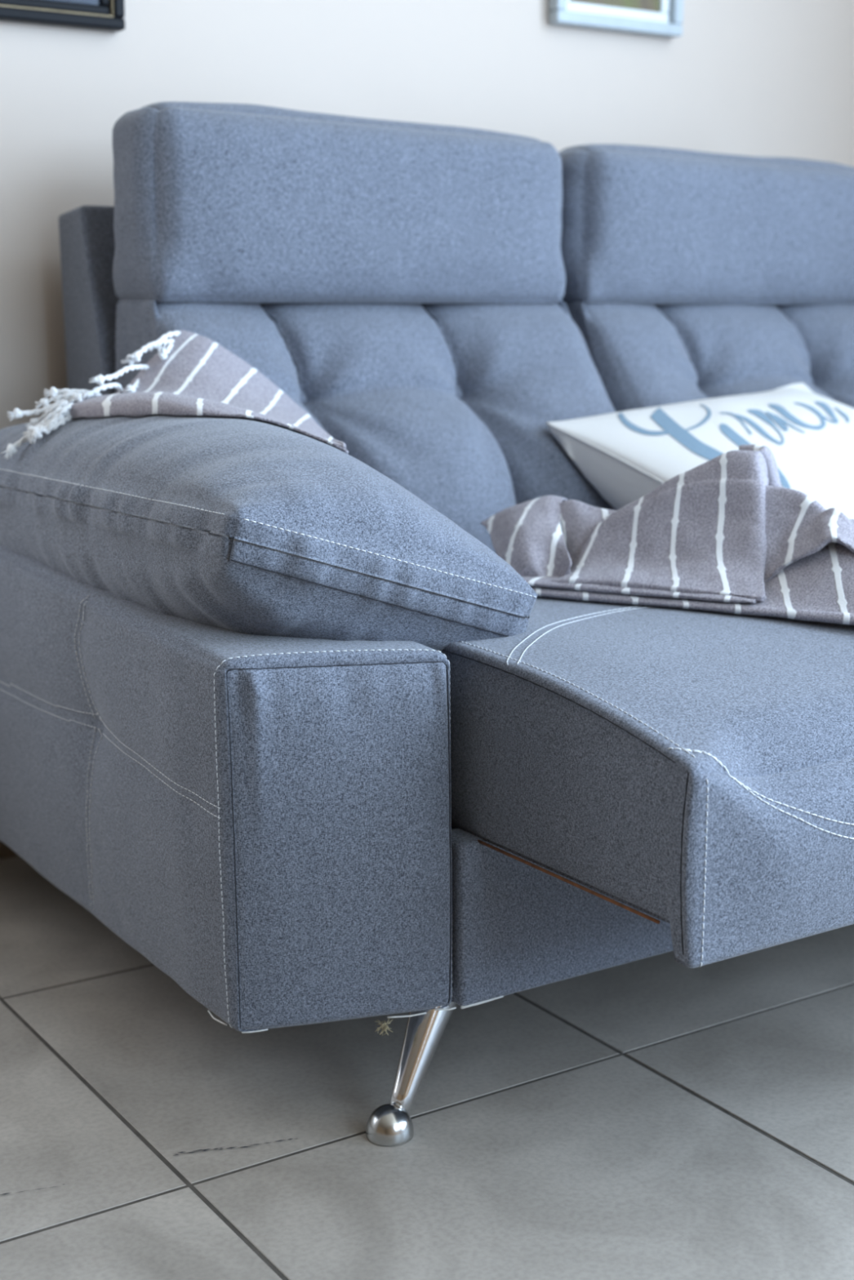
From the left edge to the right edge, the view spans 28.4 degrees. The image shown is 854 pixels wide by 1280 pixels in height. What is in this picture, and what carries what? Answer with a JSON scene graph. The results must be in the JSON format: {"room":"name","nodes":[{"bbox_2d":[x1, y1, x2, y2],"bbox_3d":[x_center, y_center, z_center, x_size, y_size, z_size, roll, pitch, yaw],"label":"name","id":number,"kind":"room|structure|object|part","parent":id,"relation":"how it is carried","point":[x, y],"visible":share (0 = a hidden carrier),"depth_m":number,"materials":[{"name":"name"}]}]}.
{"room":"living room","nodes":[
{"label":"living room","id":0,"kind":"room"},
{"bbox_2d":[0,855,853,1279],"bbox_3d":[-0.788,0.867,-0.689,7.160,0.061,4.850,-7,13,-32],"label":"floor","id":1,"kind":"structure","parent":0,"point":[658,1117],"depth_m":1.46,"materials":[{"name":"tile"}]},
{"bbox_2d":[0,101,853,1146],"bbox_3d":[0.375,-0.146,1.951,1.613,0.921,1.135,-7,13,-32],"label":"sofa","id":2,"kind":"object","parent":1,"relation":"on","point":[281,711],"visible":0.84,"depth_m":1.49,"materials":[{"name":"fabric"}]},
{"bbox_3d":[0.124,-0.283,2.315,1.212,0.572,0.218,-7,13,-32],"label":"frame","id":3,"kind":"part","parent":2,"relation":"part of","materials":[{"name":"fabric"}]},
{"bbox_2d":[1,329,348,459],"bbox_3d":[-0.257,-0.238,1.670,0.332,0.132,0.352,-2,11,-10],"label":"throw blanket","id":4,"kind":"object","parent":2,"relation":"on","point":[192,374],"visible":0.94,"depth_m":1.73,"materials":[{"name":"fabric"}]},
{"bbox_3d":[-0.290,0.083,1.723,0.207,0.370,0.855,-7,13,-32],"label":"arm","id":5,"kind":"part","parent":2,"relation":"part of","materials":[{"name":"fabric"}]},
{"bbox_2d":[0,413,537,652],"bbox_3d":[-0.237,-0.121,1.710,0.320,0.224,0.786,-7,13,-32],"label":"cushion","id":6,"kind":"object","parent":2,"relation":"on","point":[150,533],"depth_m":1.43,"materials":[{"name":"fabric"}]},
{"bbox_2d":[115,297,616,552],"bbox_3d":[-0.027,-0.248,1.987,0.586,0.308,0.344,-7,13,-32],"label":"cushion","id":7,"kind":"object","parent":2,"relation":"on","point":[452,401],"depth_m":1.96,"materials":[{"name":"fabric"}]},
{"bbox_3d":[-0.008,0.347,1.473,0.039,0.110,0.091,9,14,40],"label":"leg","id":8,"kind":"part","parent":2,"relation":"part of","materials":[{"name":"silver metal"}]},
{"bbox_3d":[0.522,0.180,1.790,1.204,0.150,0.044,-7,13,-32],"label":"rail","id":9,"kind":"part","parent":2,"relation":"part of","materials":[{"name":"fabric"}]},
{"bbox_3d":[0.167,0.037,1.770,0.591,0.196,1.004,-7,13,-32],"label":"seat","id":10,"kind":"part","parent":2,"relation":"part of","materials":[{"name":"fabric"}]},
{"bbox_2d":[480,444,853,625],"bbox_3d":[0.379,-0.110,1.634,0.744,0.147,0.239,6,12,27],"label":"throw blanket","id":11,"kind":"object","parent":2,"relation":"on","point":[722,534],"visible":0.98,"depth_m":1.63,"materials":[{"name":"grey fabric"}]},
{"bbox_2d":[546,382,853,519],"bbox_3d":[0.445,-0.205,2.013,0.488,0.177,0.370,-9,14,-39],"label":"pillow","id":12,"kind":"object","parent":2,"relation":"on","point":[625,455],"visible":0.62,"depth_m":1.96,"materials":[{"name":"fabric"}]},
{"bbox_2d":[563,301,853,412],"bbox_3d":[0.474,-0.310,2.307,0.586,0.308,0.344,-7,13,-32],"label":"cushion","id":13,"kind":"object","parent":2,"relation":"on","point":[644,354],"depth_m":2.26,"materials":[{"name":"fabric"}]},
{"bbox_2d":[0,0,853,429],"bbox_3d":[-2.091,-0.809,1.020,7.200,2.620,0.120,-7,13,-32],"label":"wall","id":14,"kind":"structure","parent":0,"point":[747,77],"depth_m":2.30,"materials":[{"name":"paint"}]},
{"bbox_2d":[0,840,18,858],"bbox_3d":[-2.054,0.433,1.205,6.960,0.070,0.012,-7,13,-32],"label":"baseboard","id":15,"kind":"structure","parent":14,"relation":"attached to","point":[6,851],"depth_m":2.17,"materials":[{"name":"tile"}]},
{"bbox_2d":[0,0,124,31],"bbox_3d":[-0.560,-0.919,1.928,0.441,0.391,0.022,-7,13,-32],"label":"picture frame","id":16,"kind":"object","parent":14,"relation":"attached to","point":[97,15],"visible":1,"depth_m":2.04,"materials":[{"name":"paint"}]},
{"bbox_3d":[-0.564,-0.920,1.934,0.385,0.335,0.008,-7,13,-32],"label":"picture panel","id":17,"kind":"part","parent":16,"relation":"part of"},
{"bbox_2d":[548,0,683,38],"bbox_3d":[0.280,-1.056,2.457,0.237,0.324,0.024,-7,13,-32],"label":"picture frame","id":18,"kind":"object","parent":14,"relation":"attached to","point":[659,18],"visible":1,"depth_m":2.49,"materials":[{"name":"white"}]},
{"bbox_3d":[0.275,-1.058,2.465,0.171,0.258,0.006,-7,13,-32],"label":"picture panel","id":19,"kind":"part","parent":18,"relation":"part of","materials":[{"name":"paper"}]}
]}

